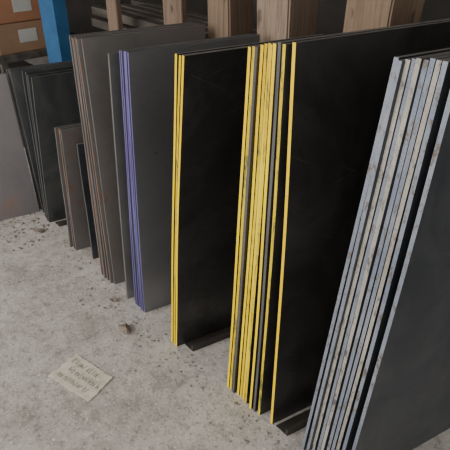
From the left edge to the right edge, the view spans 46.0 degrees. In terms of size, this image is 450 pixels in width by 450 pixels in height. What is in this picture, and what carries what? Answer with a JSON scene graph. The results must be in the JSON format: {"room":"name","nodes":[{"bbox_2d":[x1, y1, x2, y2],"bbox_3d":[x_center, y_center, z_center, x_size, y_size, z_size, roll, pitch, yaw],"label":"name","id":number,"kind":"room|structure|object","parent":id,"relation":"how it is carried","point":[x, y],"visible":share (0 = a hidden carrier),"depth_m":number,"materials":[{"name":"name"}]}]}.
{"room":"warehouse","nodes":[
{"label":"warehouse","id":0,"kind":"room"},
{"bbox_2d":[0,56,449,449],"bbox_3d":[-1.348,1.055,1.230,6.600,0.106,9.500,-25,40,-34],"label":"floor","id":1,"kind":"structure","parent":0,"point":[37,412],"depth_m":1.97,"materials":[{"name":"concrete"}]},
{"bbox_2d":[0,73,38,220],"bbox_3d":[-1.339,-0.325,2.633,0.662,0.760,0.056,-16,35,-24],"label":"steel plate","id":2,"kind":"object","parent":1,"relation":"on","point":[17,195],"visible":1,"depth_m":2.78,"materials":[{"name":"grey metal"}]},
{"bbox_2d":[0,32,75,146],"bbox_3d":[-1.656,-1.212,4.185,0.700,0.620,1.500,-25,40,-34],"label":"storage shelf","id":3,"kind":"object","parent":1,"relation":"on","point":[14,60],"visible":0.15,"depth_m":3.47,"materials":[{"name":"grey metal"}]},
{"bbox_2d":[0,19,45,55],"bbox_3d":[-1.365,-1.285,3.546,0.422,0.179,0.282,-25,40,-34],"label":"cardboard box","id":4,"kind":"object","parent":3,"relation":"on","point":[23,36],"visible":0.6,"depth_m":3.43,"materials":[{"name":"brown cardboard"}]},
{"bbox_2d":[0,0,40,23],"bbox_3d":[-1.368,-1.449,3.456,0.412,0.186,0.262,-25,40,-34],"label":"cardboard box","id":5,"kind":"object","parent":4,"relation":"on","point":[11,11],"visible":0.71,"depth_m":3.37,"materials":[{"name":"brown cardboard"}]},
{"bbox_2d":[34,228,43,231],"bbox_3d":[-0.975,0.022,2.774,0.042,0.017,0.061,-16,35,-24],"label":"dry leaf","id":6,"kind":"object","parent":1,"relation":"on","point":[35,229],"visible":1,"depth_m":2.76,"materials":[{"name":"brown plant"}]},
{"bbox_2d":[6,60,72,212],"bbox_3d":[-0.855,-0.471,2.854,0.443,0.774,0.110,-16,35,-24],"label":"sheets","id":7,"kind":"object","parent":1,"relation":"on","point":[15,78],"visible":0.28,"depth_m":2.69,"materials":[{"name":"black metal"}]},
{"bbox_2d":[22,64,80,222],"bbox_3d":[-0.715,-0.403,2.699,0.489,0.823,0.209,-16,35,-24],"label":"sheets","id":8,"kind":"object","parent":1,"relation":"on","point":[50,92],"visible":0.34,"depth_m":2.50,"materials":[{"name":"black metal"}]},
{"bbox_2d":[38,0,71,62],"bbox_3d":[-1.032,-1.326,3.160,0.120,1.900,0.260,-25,40,-34],"label":"upright","id":9,"kind":"object","parent":1,"relation":"on","point":[54,17],"visible":0.28,"depth_m":3.19,"materials":[{"name":"blue metal"}]},
{"bbox_2d":[55,219,66,226],"bbox_3d":[-0.716,-0.065,2.907,0.420,0.030,0.049,-16,35,-24],"label":"rail","id":10,"kind":"object","parent":1,"relation":"on","point":[62,222],"visible":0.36,"depth_m":2.82,"materials":[{"name":"wood"}]},
{"bbox_2d":[54,123,90,249],"bbox_3d":[-0.585,-0.189,2.516,0.375,0.654,0.119,-16,35,-24],"label":"plates","id":11,"kind":"object","parent":1,"relation":"on","point":[67,136],"visible":0.41,"depth_m":2.42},
{"bbox_2d":[48,354,111,400],"bbox_3d":[-0.525,0.554,1.935,0.211,0.005,0.138,20,37,29],"label":"paper tag","id":12,"kind":"object","parent":1,"relation":"on","point":[79,376],"visible":1,"depth_m":1.93,"materials":[{"name":"beige paper"}]},
{"bbox_2d":[76,143,98,258],"bbox_3d":[-0.518,-0.122,2.457,0.267,0.603,0.027,-16,35,-24],"label":"plates","id":13,"kind":"object","parent":1,"relation":"on","point":[80,147],"visible":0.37,"depth_m":2.38,"materials":[{"name":"black metal"}]},
{"bbox_2d":[106,0,122,30],"bbox_3d":[-0.573,-0.820,2.916,0.030,1.300,0.100,-25,40,-34],"label":"board","id":14,"kind":"object","parent":1,"relation":"on","point":[114,14],"visible":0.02,"depth_m":2.73,"materials":[{"name":"brown wood"}]},
{"bbox_2d":[108,52,134,298],"bbox_3d":[-0.187,-0.176,2.108,0.505,1.065,0.087,-16,35,-24],"label":"steel plate","id":15,"kind":"object","parent":1,"relation":"on","point":[113,58],"visible":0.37,"depth_m":1.94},
{"bbox_2d":[118,323,130,333],"bbox_3d":[-0.404,0.417,2.133,0.045,0.026,0.062,-10,33,-16],"label":"dry leaf","id":16,"kind":"object","parent":1,"relation":"on","point":[124,328],"visible":1,"depth_m":2.13,"materials":[{"name":"brown plant"}]},
{"bbox_2d":[69,22,204,283],"bbox_3d":[-0.329,-0.271,2.247,0.505,1.078,0.134,-16,35,-24],"label":"sheets","id":17,"kind":"object","parent":1,"relation":"on","point":[89,51],"visible":0.44,"depth_m":2.00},
{"bbox_2d":[91,0,256,38],"bbox_3d":[-0.241,-0.709,3.083,0.440,0.935,1.329,-25,40,-34],"label":"rack","id":18,"kind":"object","parent":1,"relation":"on","point":[140,13],"visible":0.17,"depth_m":2.97,"materials":[{"name":"wood"}]},
{"bbox_2d":[163,0,186,24],"bbox_3d":[-0.221,-0.674,2.493,0.030,1.500,0.140,-25,40,-34],"label":"board","id":19,"kind":"object","parent":1,"relation":"on","point":[174,11],"visible":0.02,"depth_m":2.31,"materials":[{"name":"brown wood"}]},
{"bbox_2d":[119,34,259,312],"bbox_3d":[-0.132,-0.154,2.048,0.507,1.091,0.137,-16,35,-24],"label":"sheets","id":20,"kind":"object","parent":1,"relation":"on","point":[147,74],"visible":0.36,"depth_m":1.85,"materials":[{"name":"paint"}]},
{"bbox_2d":[185,326,230,350],"bbox_3d":[0.068,0.406,2.152,0.487,0.030,0.049,-16,35,-24],"label":"rail","id":21,"kind":"object","parent":1,"relation":"on","point":[220,335],"visible":0.36,"depth_m":2.08,"materials":[{"name":"wood"}]},
{"bbox_2d":[207,0,252,38],"bbox_3d":[0.019,-0.689,2.141,0.136,1.900,0.165,-25,40,-34],"label":"timber post","id":22,"kind":"object","parent":1,"relation":"on","point":[226,18],"visible":0.09,"depth_m":2.02,"materials":[{"name":"brown wood"}]},
{"bbox_2d":[171,34,323,345],"bbox_3d":[0.058,-0.054,1.842,0.530,1.140,0.159,-16,35,-24],"label":"sheets","id":23,"kind":"object","parent":1,"relation":"on","point":[210,88],"visible":0.46,"depth_m":1.69,"materials":[{"name":"paint"}]},
{"bbox_2d":[257,0,318,41],"bbox_3d":[0.218,-0.576,1.960,0.158,1.900,0.162,-25,40,-34],"label":"timber post","id":24,"kind":"object","parent":1,"relation":"on","point":[276,19],"visible":0.06,"depth_m":1.81,"materials":[{"name":"brown wood"}]},
{"bbox_2d":[276,409,310,435],"bbox_3d":[0.467,0.585,1.866,0.651,0.030,0.049,-16,35,-24],"label":"rail","id":25,"kind":"object","parent":1,"relation":"on","point":[299,421],"visible":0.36,"depth_m":1.75,"materials":[{"name":"wood"}]},
{"bbox_2d":[227,18,449,423],"bbox_3d":[0.363,0.018,1.639,0.692,1.233,0.218,-16,35,-24],"label":"sheets","id":26,"kind":"object","parent":1,"relation":"on","point":[313,109],"visible":0.55,"depth_m":1.37,"materials":[{"name":"paint"}]},
{"bbox_2d":[301,48,449,449],"bbox_3d":[0.596,0.144,1.408,0.688,1.264,0.229,-16,35,-24],"label":"plates","id":27,"kind":"object","parent":1,"relation":"on","point":[383,383],"visible":1,"depth_m":1.21,"materials":[{"name":"grey paint"}]},
{"bbox_2d":[343,0,424,32],"bbox_3d":[0.474,-0.428,1.723,0.177,1.900,0.218,-25,40,-34],"label":"timber post","id":28,"kind":"object","parent":1,"relation":"on","point":[359,14],"visible":0.06,"depth_m":1.53,"materials":[{"name":"brown wood"}]},
{"bbox_2d":[65,0,449,34],"bbox_3d":[1.104,-1.556,2.113,0.100,3.400,9.500,-25,40,-34],"label":"wall","id":29,"kind":"structure","parent":0,"point":[331,13],"depth_m":3.06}
]}

